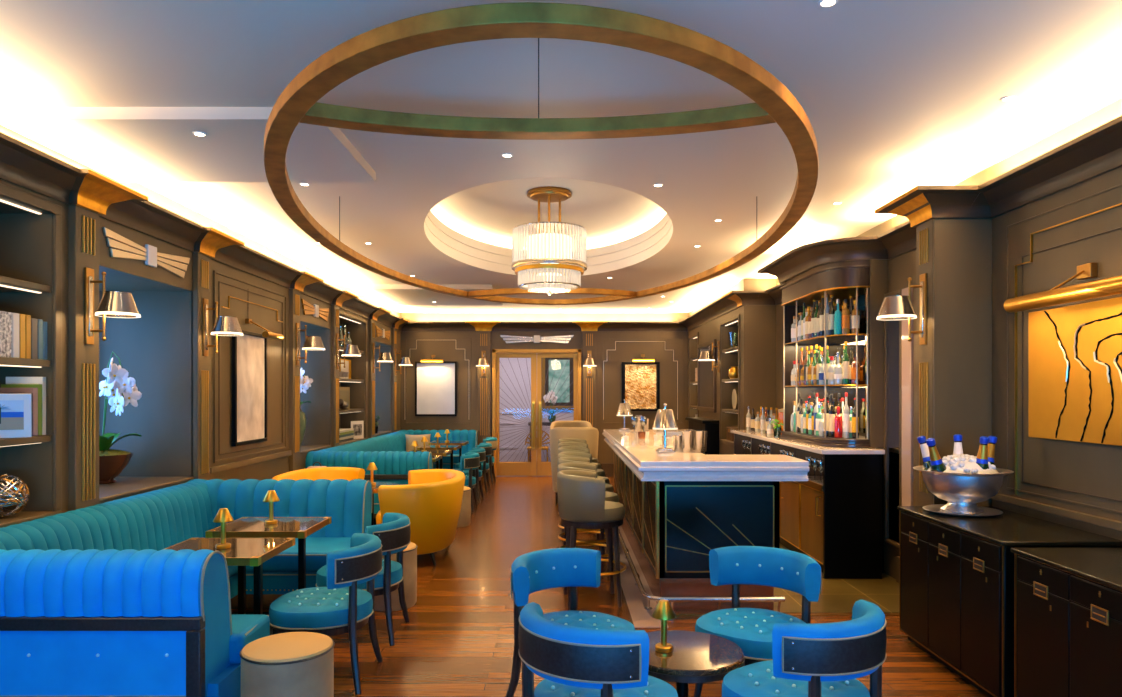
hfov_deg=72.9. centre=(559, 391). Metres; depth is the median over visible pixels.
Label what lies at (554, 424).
armchair
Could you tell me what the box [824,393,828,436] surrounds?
bottle
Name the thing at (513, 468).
door
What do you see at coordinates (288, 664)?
pouffe
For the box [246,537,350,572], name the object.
seat cushion
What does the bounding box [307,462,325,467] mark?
table
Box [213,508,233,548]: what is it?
table lamp
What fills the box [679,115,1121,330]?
trim
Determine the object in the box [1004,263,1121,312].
picture light
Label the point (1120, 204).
trim
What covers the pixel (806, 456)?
wine glass
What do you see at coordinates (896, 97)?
ceiling
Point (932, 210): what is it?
trim
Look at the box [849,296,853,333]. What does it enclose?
bottle
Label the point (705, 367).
wall panel
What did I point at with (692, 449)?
tin
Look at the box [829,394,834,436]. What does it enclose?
bottle
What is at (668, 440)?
cup
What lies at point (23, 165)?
trim
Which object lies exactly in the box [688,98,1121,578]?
wall
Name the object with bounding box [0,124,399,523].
wall
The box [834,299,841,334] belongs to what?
bottle
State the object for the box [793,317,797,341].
bottle
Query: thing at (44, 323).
book
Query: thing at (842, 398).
bottle
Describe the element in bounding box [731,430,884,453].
countertop
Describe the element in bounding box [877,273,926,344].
wall sconce
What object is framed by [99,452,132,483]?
bowl
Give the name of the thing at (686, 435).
tin
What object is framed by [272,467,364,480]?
sofa
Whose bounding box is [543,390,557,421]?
orchid pot
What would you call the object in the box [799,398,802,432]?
bottle
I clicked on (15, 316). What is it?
book
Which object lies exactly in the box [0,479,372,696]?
banquette
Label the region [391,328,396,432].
trim
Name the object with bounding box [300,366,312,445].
potted orchid
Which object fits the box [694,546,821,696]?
chair
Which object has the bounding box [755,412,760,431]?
bottle
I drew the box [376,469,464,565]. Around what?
armchair
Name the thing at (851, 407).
bottle
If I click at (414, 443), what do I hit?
table lamp
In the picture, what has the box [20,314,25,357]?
book
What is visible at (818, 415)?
bottle
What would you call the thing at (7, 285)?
bookcase
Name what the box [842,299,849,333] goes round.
bottle
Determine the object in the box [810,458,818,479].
wine glass
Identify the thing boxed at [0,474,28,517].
wire sphere
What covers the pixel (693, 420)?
mantel shelf
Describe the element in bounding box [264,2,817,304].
ring
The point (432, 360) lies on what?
picture light
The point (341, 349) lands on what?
bookcase
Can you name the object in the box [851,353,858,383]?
bottle
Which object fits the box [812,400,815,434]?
bottle
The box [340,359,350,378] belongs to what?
greeting card
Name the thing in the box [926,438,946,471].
champagne bottle
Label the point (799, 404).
bottle
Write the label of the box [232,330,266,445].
framed drawing
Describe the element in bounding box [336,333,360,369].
wall sconce
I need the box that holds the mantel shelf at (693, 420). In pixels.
[686,417,718,423]
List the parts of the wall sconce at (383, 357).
lamp shade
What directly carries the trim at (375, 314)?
attached to the wall at (154, 348)
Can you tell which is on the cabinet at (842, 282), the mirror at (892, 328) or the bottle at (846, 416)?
the bottle at (846, 416)
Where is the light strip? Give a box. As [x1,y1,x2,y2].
[432,212,664,249]
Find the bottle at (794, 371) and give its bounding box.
[793,360,797,385]
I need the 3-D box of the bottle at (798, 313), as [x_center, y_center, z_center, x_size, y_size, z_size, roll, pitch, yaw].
[2.431,-0.657,7.723,0.058,0.290,0.057,0,0,-44]
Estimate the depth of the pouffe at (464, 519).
9.02 m
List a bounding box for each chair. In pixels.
[269,533,382,694]
[315,513,410,645]
[451,448,485,502]
[455,443,491,492]
[460,452,479,512]
[483,437,497,484]
[506,548,634,696]
[518,602,677,696]
[525,431,549,461]
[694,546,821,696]
[722,599,886,696]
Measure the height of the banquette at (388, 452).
0.892 m
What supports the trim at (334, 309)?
attached to the wall at (154, 348)
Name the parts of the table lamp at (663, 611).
stem, lamp shade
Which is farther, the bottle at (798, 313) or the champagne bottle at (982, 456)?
the bottle at (798, 313)
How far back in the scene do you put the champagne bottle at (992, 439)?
4.66 m
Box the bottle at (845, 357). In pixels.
[843,342,848,383]
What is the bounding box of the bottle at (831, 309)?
[828,295,834,334]
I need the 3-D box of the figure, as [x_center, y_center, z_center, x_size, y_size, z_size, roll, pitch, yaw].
[-3.140,0.175,10.996,0.117,0.160,0.344,0,0,0]
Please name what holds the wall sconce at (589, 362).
attached to the wall at (458, 350)
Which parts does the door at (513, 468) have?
pane, handle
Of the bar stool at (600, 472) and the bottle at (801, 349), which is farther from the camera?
the bar stool at (600, 472)
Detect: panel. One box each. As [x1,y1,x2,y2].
[0,107,375,181]
[352,284,502,304]
[699,345,712,407]
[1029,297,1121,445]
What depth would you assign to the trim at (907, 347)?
6.16 m
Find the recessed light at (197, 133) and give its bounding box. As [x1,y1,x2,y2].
[192,131,206,135]
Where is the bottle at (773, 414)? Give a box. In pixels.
[771,413,776,434]
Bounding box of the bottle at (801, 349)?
[799,348,802,384]
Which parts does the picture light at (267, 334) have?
wall plate, arm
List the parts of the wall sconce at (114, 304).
lamp shade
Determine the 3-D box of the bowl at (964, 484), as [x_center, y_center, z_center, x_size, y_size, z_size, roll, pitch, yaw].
[2.475,0.559,4.680,0.549,0.348,0.549,0,0,-37]
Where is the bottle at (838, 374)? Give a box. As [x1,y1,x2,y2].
[834,352,842,384]
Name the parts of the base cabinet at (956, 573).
handle, drawer, door, handle, door, drawer, edge trim, handle, drawer, door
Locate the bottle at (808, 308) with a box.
[805,307,809,338]
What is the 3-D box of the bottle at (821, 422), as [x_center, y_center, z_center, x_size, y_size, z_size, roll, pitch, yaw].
[2.430,0.283,7.031,0.074,0.250,0.076,0,0,-34]
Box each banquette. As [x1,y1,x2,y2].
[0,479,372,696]
[305,430,477,518]
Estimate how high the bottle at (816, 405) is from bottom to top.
0.398 m
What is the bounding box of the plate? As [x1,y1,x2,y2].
[732,389,737,408]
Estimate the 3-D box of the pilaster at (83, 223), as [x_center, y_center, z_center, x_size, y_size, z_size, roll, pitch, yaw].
[-2.999,0.220,4.790,0.072,2.760,0.240,0,0,0]
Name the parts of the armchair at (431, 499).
leg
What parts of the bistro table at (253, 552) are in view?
post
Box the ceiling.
[0,0,1121,312]
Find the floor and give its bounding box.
[231,461,987,696]
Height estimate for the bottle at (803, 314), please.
0.376 m
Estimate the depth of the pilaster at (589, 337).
14.34 m
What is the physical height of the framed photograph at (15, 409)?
0.243 m
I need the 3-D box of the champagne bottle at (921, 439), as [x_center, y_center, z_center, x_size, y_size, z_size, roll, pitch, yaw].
[2.342,0.442,4.789,0.168,0.333,0.104,0,0,27]
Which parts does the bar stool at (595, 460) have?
backrest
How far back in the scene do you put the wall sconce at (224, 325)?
6.32 m
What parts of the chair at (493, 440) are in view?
backrest, leg, panel, leg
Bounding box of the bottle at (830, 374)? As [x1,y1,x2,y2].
[827,356,834,384]
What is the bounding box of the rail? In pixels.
[619,529,784,620]
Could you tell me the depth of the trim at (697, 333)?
14.20 m
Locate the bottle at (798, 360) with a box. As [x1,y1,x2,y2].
[795,360,798,384]
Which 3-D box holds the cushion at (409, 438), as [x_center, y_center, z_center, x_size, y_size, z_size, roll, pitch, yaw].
[-2.520,0.945,13.500,0.453,0.390,0.194,0,0,-13]
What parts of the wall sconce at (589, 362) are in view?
lamp shade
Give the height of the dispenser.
0.330 m
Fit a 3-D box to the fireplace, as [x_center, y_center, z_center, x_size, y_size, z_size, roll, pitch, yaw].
[2.295,1.015,12.300,0.270,1.170,1.560,0,0,0]
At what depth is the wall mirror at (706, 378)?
12.49 m
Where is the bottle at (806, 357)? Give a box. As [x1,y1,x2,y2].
[804,347,807,384]
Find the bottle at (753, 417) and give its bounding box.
[751,408,755,430]
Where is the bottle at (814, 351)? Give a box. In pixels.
[812,350,815,384]
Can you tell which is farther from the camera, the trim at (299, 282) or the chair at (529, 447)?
the chair at (529, 447)
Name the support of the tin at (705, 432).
on the bar counter at (680, 507)
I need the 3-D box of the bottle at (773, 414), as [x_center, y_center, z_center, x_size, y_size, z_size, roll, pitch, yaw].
[2.420,0.365,8.600,0.076,0.248,0.074,0,0,0]
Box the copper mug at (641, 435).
[638,432,645,438]
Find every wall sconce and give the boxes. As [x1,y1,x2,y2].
[84,267,140,344]
[202,298,242,355]
[296,323,324,365]
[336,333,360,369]
[373,343,392,372]
[395,349,412,374]
[476,351,488,375]
[583,351,595,375]
[698,341,718,371]
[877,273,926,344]
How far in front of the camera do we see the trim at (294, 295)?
8.52 m
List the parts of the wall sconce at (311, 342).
lamp shade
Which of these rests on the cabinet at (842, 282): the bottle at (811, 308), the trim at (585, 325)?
the bottle at (811, 308)
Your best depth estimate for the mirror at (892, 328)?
6.48 m
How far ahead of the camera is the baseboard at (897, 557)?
6.37 m
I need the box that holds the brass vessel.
[728,366,737,378]
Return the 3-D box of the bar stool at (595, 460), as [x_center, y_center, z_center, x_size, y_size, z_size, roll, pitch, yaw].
[0.243,1.107,9.880,0.539,0.989,0.543,0,0,10]
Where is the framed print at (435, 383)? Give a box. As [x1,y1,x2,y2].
[415,361,456,415]
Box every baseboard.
[600,463,613,476]
[896,556,898,582]
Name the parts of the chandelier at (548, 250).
stem, stem, glass, stem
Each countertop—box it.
[602,429,808,480]
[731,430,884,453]
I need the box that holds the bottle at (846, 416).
[843,393,849,437]
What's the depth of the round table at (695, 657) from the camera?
3.32 m
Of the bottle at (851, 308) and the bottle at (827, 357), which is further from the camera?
the bottle at (827, 357)
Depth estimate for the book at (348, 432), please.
10.97 m
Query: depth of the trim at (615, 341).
14.38 m
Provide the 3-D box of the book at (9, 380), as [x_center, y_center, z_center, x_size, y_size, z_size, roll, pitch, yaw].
[-3.160,0.083,4.497,0.220,0.345,0.030,0,0,0]
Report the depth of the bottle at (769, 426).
8.29 m
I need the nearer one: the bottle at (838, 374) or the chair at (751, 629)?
the chair at (751, 629)
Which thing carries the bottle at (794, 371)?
on the cabinet at (842, 282)
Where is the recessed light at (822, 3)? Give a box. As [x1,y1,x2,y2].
[818,0,837,6]
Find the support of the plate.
on the bookcase at (733, 349)
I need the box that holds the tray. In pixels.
[922,504,1002,516]
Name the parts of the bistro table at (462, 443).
post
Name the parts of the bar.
door, door, handle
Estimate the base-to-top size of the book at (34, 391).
0.280 m
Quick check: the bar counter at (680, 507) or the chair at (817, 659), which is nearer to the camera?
the chair at (817, 659)
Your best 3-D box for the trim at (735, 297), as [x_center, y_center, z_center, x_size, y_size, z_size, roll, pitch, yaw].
[2.412,-1.230,10.160,0.376,0.162,0.628,0,0,0]
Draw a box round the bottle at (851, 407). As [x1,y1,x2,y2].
[849,406,852,437]
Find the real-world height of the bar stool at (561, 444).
0.989 m
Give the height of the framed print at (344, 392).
0.330 m
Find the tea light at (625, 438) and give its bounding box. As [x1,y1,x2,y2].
[623,436,628,440]
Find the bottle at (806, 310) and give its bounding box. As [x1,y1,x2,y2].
[803,309,807,339]
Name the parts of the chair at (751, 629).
leg, leg, seat, seat frame, backrest, leg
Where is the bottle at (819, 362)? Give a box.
[816,346,821,384]
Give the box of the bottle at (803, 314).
[801,303,804,339]
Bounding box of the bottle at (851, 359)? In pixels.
[848,347,854,384]
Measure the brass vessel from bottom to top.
0.180 m
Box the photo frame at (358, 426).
[351,421,363,438]
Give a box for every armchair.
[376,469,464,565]
[549,427,598,504]
[550,421,591,429]
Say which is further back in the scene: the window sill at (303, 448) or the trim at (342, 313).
the trim at (342, 313)
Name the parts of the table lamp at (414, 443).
lamp shade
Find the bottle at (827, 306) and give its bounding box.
[824,294,828,335]
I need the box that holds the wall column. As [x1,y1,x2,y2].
[868,259,887,447]
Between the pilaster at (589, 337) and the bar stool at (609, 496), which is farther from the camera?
the pilaster at (589, 337)
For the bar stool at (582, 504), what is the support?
on the floor
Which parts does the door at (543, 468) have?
handle, pane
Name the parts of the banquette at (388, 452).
panel, frame, seat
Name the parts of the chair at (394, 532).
seat, seat frame, backrest, leg, panel, leg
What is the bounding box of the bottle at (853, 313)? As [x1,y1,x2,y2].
[851,300,859,333]
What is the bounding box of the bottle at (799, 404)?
[797,393,800,431]
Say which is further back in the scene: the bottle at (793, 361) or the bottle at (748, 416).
the bottle at (748, 416)
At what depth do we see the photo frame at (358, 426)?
11.53 m
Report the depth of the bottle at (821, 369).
7.01 m
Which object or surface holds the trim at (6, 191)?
attached to the wall at (154, 348)
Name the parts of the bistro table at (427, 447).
post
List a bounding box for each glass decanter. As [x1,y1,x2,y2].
[339,327,343,346]
[340,325,348,346]
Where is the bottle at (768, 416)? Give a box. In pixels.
[765,410,769,433]
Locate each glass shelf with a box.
[784,334,868,344]
[784,385,868,386]
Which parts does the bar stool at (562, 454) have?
backrest, seat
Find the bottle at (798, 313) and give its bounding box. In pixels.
[797,313,799,340]
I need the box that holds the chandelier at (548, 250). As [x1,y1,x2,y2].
[511,186,586,294]
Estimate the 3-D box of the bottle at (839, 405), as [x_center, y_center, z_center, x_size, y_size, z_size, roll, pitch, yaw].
[2.548,0.210,6.939,0.054,0.396,0.055,0,0,-37]
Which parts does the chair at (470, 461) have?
backrest, seat, leg, panel, leg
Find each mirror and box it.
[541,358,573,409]
[697,339,715,412]
[884,289,901,547]
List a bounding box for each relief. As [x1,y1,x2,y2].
[102,227,189,277]
[301,299,328,321]
[375,325,389,339]
[500,335,573,343]
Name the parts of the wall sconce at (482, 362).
lamp shade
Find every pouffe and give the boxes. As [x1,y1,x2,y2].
[239,632,334,696]
[374,542,417,611]
[457,486,470,526]
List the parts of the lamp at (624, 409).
lamp shade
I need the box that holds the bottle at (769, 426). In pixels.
[767,418,772,436]
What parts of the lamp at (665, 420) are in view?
stem, lamp shade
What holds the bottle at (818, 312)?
on the cabinet at (842, 282)
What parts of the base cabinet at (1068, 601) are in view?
handle, drawer, door, drawer, door, handle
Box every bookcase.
[0,199,50,446]
[339,316,363,427]
[690,337,696,408]
[722,321,737,413]
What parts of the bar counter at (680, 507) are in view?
panel, panel, panel, panel, panel, panel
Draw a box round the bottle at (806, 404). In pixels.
[803,403,807,433]
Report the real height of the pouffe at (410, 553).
0.452 m
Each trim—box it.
[0,132,408,330]
[0,183,61,527]
[69,169,147,214]
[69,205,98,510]
[191,252,209,479]
[194,227,243,257]
[210,270,291,473]
[221,296,281,321]
[289,289,299,471]
[290,271,323,291]
[331,305,338,446]
[332,291,358,306]
[339,310,366,445]
[368,319,374,437]
[369,307,390,320]
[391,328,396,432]
[392,318,409,328]
[401,322,686,330]
[406,184,1121,530]
[465,321,500,330]
[477,331,490,476]
[572,321,607,330]
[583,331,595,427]
[603,341,677,419]
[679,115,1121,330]
[689,332,698,416]
[719,314,739,446]
[721,291,760,306]
[875,185,979,226]
[902,287,912,505]
[913,252,915,505]
[917,219,932,505]
[1015,203,1121,494]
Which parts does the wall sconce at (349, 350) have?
lamp shade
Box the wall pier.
[916,219,991,505]
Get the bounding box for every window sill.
[99,477,193,501]
[300,445,330,453]
[375,431,391,435]
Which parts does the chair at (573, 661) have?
leg, panel, seat, leg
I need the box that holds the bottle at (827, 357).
[824,346,829,384]
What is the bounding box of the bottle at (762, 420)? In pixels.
[760,408,765,432]
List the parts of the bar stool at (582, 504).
leg, leg, backrest, seat frame, seat, leg, leg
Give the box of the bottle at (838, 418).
[834,407,841,437]
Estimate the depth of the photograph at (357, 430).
11.51 m
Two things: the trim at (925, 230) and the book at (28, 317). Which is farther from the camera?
the trim at (925, 230)
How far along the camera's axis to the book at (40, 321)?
4.45 m
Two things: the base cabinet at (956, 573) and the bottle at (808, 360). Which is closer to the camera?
the base cabinet at (956, 573)
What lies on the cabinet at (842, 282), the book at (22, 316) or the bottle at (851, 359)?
the bottle at (851, 359)
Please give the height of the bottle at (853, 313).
0.299 m
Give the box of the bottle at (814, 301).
[811,300,815,337]
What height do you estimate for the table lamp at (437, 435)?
0.223 m
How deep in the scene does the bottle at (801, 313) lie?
7.63 m
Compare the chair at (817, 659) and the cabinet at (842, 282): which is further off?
the cabinet at (842, 282)
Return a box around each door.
[496,353,536,475]
[537,353,576,475]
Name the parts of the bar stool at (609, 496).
backrest, seat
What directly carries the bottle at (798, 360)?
on the cabinet at (842, 282)
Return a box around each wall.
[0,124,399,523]
[400,313,687,462]
[500,358,573,460]
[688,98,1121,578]
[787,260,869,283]
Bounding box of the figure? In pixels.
[339,399,347,409]
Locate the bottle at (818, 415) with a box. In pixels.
[816,404,821,435]
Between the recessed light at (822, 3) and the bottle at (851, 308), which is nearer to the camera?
the recessed light at (822, 3)
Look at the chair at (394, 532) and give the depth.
4.85 m
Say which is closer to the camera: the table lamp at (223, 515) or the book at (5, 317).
the book at (5, 317)
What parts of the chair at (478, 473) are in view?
seat, backrest, leg, leg, panel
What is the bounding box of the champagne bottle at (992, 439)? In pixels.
[988,436,996,464]
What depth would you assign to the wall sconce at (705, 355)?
11.58 m
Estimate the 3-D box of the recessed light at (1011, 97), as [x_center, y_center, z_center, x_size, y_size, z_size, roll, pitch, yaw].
[2.290,-1.497,3.880,0.076,0.006,0.076,0,0,0]
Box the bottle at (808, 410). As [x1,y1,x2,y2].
[806,396,810,433]
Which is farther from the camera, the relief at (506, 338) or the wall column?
the relief at (506, 338)
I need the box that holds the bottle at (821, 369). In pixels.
[819,357,823,384]
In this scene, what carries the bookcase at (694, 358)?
attached to the wall at (1087, 468)
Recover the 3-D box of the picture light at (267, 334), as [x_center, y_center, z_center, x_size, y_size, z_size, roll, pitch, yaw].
[-2.875,-0.607,7.320,0.290,0.194,0.400,0,0,0]
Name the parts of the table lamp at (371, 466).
lamp shade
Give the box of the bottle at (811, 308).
[808,307,812,337]
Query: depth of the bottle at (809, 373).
7.32 m
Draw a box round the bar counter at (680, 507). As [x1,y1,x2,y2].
[602,429,808,627]
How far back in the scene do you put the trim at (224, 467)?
7.11 m
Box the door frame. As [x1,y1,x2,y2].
[492,349,580,476]
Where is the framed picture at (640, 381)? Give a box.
[622,362,659,410]
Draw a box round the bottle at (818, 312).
[817,301,820,336]
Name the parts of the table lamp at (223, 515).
stem, lamp shade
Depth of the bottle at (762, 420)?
9.04 m
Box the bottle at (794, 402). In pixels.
[790,401,795,431]
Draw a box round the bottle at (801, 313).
[798,312,802,340]
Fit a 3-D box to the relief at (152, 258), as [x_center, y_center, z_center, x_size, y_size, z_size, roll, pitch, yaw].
[-3.008,-0.998,5.590,0.028,0.181,1.157,0,0,0]
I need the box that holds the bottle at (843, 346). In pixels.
[841,346,847,384]
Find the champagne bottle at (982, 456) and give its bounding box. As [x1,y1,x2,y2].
[976,436,988,468]
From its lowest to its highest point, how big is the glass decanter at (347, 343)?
0.340 m
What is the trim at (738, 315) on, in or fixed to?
attached to the wall at (1087, 468)
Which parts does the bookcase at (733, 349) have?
shelf, shelf, shelf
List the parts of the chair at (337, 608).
leg, seat, seat frame, backrest, leg, panel, leg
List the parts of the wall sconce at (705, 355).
lamp shade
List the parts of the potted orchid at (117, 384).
stem, flower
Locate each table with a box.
[162,538,294,613]
[205,517,330,634]
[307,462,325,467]
[371,482,398,524]
[407,450,451,468]
[417,445,460,468]
[428,441,468,468]
[432,455,441,461]
[529,422,551,461]
[647,630,744,696]
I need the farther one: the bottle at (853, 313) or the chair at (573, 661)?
the bottle at (853, 313)
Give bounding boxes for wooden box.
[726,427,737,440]
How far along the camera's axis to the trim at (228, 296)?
7.23 m
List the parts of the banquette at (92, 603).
panel, frame, seat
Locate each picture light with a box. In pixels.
[245,319,283,339]
[421,355,442,362]
[633,354,654,362]
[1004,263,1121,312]
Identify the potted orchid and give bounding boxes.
[99,351,141,483]
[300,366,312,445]
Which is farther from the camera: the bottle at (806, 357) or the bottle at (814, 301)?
the bottle at (806, 357)
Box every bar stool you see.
[557,452,609,554]
[557,457,613,566]
[557,462,618,579]
[557,470,626,607]
[558,438,597,462]
[558,442,600,525]
[558,446,604,539]
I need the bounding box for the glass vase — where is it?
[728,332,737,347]
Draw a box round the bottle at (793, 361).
[791,361,794,385]
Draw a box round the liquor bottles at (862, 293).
[829,288,866,438]
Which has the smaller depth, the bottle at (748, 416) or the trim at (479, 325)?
the bottle at (748, 416)
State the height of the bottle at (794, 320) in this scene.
0.275 m
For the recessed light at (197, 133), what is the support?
attached to the ceiling panel at (124, 144)
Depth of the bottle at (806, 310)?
7.48 m
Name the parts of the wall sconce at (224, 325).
lamp shade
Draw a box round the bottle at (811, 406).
[808,405,812,433]
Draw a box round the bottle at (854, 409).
[852,398,858,437]
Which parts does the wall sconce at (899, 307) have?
lamp shade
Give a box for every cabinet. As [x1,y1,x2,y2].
[780,265,869,447]
[897,506,1121,696]
[1011,548,1121,696]
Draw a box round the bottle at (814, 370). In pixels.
[813,353,817,384]
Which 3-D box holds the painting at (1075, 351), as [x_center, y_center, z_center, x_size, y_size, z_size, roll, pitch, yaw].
[2.816,-0.102,3.772,0.052,0.745,1.545,0,0,0]
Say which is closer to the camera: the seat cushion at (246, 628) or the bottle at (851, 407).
the seat cushion at (246, 628)
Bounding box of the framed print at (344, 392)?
[339,387,349,408]
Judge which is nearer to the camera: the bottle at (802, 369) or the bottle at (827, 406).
the bottle at (827, 406)
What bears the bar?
on the floor
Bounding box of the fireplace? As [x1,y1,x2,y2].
[686,417,718,454]
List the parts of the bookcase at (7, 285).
shelf, shelf, shelf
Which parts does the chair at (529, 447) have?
backrest, seat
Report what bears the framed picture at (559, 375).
attached to the wall at (510, 426)
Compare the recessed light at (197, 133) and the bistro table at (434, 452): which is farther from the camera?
the bistro table at (434, 452)
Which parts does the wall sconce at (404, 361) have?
lamp shade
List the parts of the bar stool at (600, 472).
backrest, seat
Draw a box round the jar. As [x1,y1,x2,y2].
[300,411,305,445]
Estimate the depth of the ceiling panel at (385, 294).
11.18 m
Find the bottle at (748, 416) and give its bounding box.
[746,407,750,429]
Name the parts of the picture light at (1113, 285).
arm, wall plate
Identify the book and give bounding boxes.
[0,311,11,357]
[0,388,37,435]
[0,393,32,435]
[1,384,41,435]
[6,377,45,434]
[12,313,19,357]
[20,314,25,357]
[26,315,30,358]
[31,318,37,358]
[38,319,42,359]
[43,321,46,359]
[339,428,353,432]
[339,431,353,434]
[339,433,353,437]
[339,435,353,439]
[339,438,353,442]
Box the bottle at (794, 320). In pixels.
[791,316,795,341]
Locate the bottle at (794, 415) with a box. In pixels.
[793,405,795,431]
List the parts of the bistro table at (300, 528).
post, post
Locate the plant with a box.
[375,415,379,433]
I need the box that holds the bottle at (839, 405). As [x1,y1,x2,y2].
[836,393,841,415]
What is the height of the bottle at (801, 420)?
0.291 m
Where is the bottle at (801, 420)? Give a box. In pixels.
[800,404,804,432]
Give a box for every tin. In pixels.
[635,417,640,429]
[642,419,648,429]
[673,435,682,451]
[682,431,692,452]
[684,430,694,451]
[694,431,703,452]
[703,431,706,451]
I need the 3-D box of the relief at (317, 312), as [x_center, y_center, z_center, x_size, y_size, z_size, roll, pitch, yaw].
[-3.008,-0.998,9.380,0.028,0.181,1.037,0,0,0]
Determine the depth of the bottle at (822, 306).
7.01 m
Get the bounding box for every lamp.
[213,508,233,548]
[263,490,279,523]
[366,462,377,484]
[411,441,418,451]
[421,437,427,451]
[434,433,440,445]
[444,429,449,441]
[617,399,632,430]
[652,599,675,652]
[653,403,677,452]
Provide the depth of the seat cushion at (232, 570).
5.31 m
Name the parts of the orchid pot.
flower, pot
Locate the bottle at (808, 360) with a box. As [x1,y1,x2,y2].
[806,351,809,384]
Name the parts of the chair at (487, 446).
seat, backrest, leg, panel, leg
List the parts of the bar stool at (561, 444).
backrest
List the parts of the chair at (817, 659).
seat, leg, backrest, panel, leg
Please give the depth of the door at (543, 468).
14.41 m
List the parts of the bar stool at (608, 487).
leg, backrest, leg, seat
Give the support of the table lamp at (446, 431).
on the bistro table at (462, 443)
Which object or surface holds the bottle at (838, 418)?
on the cabinet at (842, 282)
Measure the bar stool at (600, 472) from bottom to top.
0.989 m
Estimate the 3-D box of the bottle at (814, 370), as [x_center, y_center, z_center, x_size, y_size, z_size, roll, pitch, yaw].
[2.433,-0.219,7.184,0.075,0.304,0.077,0,0,-9]
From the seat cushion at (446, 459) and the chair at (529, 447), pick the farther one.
the chair at (529, 447)
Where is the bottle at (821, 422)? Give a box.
[818,409,823,435]
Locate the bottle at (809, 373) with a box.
[807,352,812,384]
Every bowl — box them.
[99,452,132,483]
[913,454,1013,513]
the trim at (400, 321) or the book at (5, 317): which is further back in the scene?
the trim at (400, 321)
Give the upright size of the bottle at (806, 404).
0.299 m
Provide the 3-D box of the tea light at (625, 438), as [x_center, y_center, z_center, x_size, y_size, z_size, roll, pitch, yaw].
[0.660,0.464,7.600,0.056,0.050,0.055,0,0,0]
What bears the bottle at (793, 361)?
on the cabinet at (842, 282)
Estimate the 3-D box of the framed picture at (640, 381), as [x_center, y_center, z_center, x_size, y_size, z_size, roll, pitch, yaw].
[1.524,-0.104,14.351,0.720,0.928,0.058,0,0,0]
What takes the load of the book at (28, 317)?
on the bookcase at (7, 285)
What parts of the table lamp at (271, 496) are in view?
stem, lamp shade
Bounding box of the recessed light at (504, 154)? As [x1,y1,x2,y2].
[501,153,512,156]
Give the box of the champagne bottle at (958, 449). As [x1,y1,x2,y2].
[953,434,962,454]
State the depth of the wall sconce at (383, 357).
12.06 m
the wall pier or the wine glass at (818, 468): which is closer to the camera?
the wall pier
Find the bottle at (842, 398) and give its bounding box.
[842,398,843,418]
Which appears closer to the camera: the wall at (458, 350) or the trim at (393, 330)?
the trim at (393, 330)
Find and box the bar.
[731,430,884,578]
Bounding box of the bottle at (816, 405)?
[814,393,817,434]
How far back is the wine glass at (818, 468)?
6.81 m
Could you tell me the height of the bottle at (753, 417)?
0.284 m
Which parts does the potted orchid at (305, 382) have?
flower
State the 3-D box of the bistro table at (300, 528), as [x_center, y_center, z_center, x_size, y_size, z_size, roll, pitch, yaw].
[-1.920,1.239,5.065,0.624,0.722,0.564,0,0,0]
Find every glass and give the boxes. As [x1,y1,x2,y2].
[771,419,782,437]
[805,456,812,477]
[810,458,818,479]
[816,460,822,481]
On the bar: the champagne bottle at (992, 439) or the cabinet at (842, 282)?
the cabinet at (842, 282)
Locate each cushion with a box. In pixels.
[228,566,237,576]
[229,614,269,663]
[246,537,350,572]
[376,511,381,524]
[405,434,430,450]
[434,454,464,462]
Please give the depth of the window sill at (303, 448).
9.52 m
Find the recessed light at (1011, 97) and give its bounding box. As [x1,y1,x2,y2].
[1000,95,1016,101]
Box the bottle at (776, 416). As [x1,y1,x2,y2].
[775,408,777,433]
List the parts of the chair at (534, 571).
leg, backrest, leg, seat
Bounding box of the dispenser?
[778,409,782,434]
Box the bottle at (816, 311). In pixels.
[814,300,817,336]
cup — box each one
[654,435,659,440]
[666,438,670,444]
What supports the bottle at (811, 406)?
on the cabinet at (842, 282)
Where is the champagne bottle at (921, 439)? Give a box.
[917,436,930,469]
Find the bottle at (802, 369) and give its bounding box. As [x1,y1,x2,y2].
[800,356,805,384]
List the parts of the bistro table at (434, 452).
post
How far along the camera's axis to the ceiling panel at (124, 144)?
4.39 m
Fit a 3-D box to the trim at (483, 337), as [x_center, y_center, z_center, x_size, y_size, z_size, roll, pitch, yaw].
[-1.438,0.220,14.364,0.255,2.760,0.072,0,0,0]
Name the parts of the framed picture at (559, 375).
glass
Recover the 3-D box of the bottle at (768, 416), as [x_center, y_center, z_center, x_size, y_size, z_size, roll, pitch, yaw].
[2.420,0.347,8.830,0.062,0.284,0.064,0,0,-27]
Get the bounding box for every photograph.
[0,394,31,437]
[353,424,361,435]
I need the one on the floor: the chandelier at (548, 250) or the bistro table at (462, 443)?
the bistro table at (462, 443)
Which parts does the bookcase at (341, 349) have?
panel, shelf, shelf, shelf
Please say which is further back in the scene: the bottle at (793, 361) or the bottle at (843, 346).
the bottle at (793, 361)
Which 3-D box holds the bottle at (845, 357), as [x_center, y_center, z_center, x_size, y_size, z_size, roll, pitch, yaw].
[2.540,-0.257,6.749,0.055,0.381,0.054,0,0,12]
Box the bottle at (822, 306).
[820,296,824,335]
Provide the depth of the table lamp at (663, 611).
3.38 m

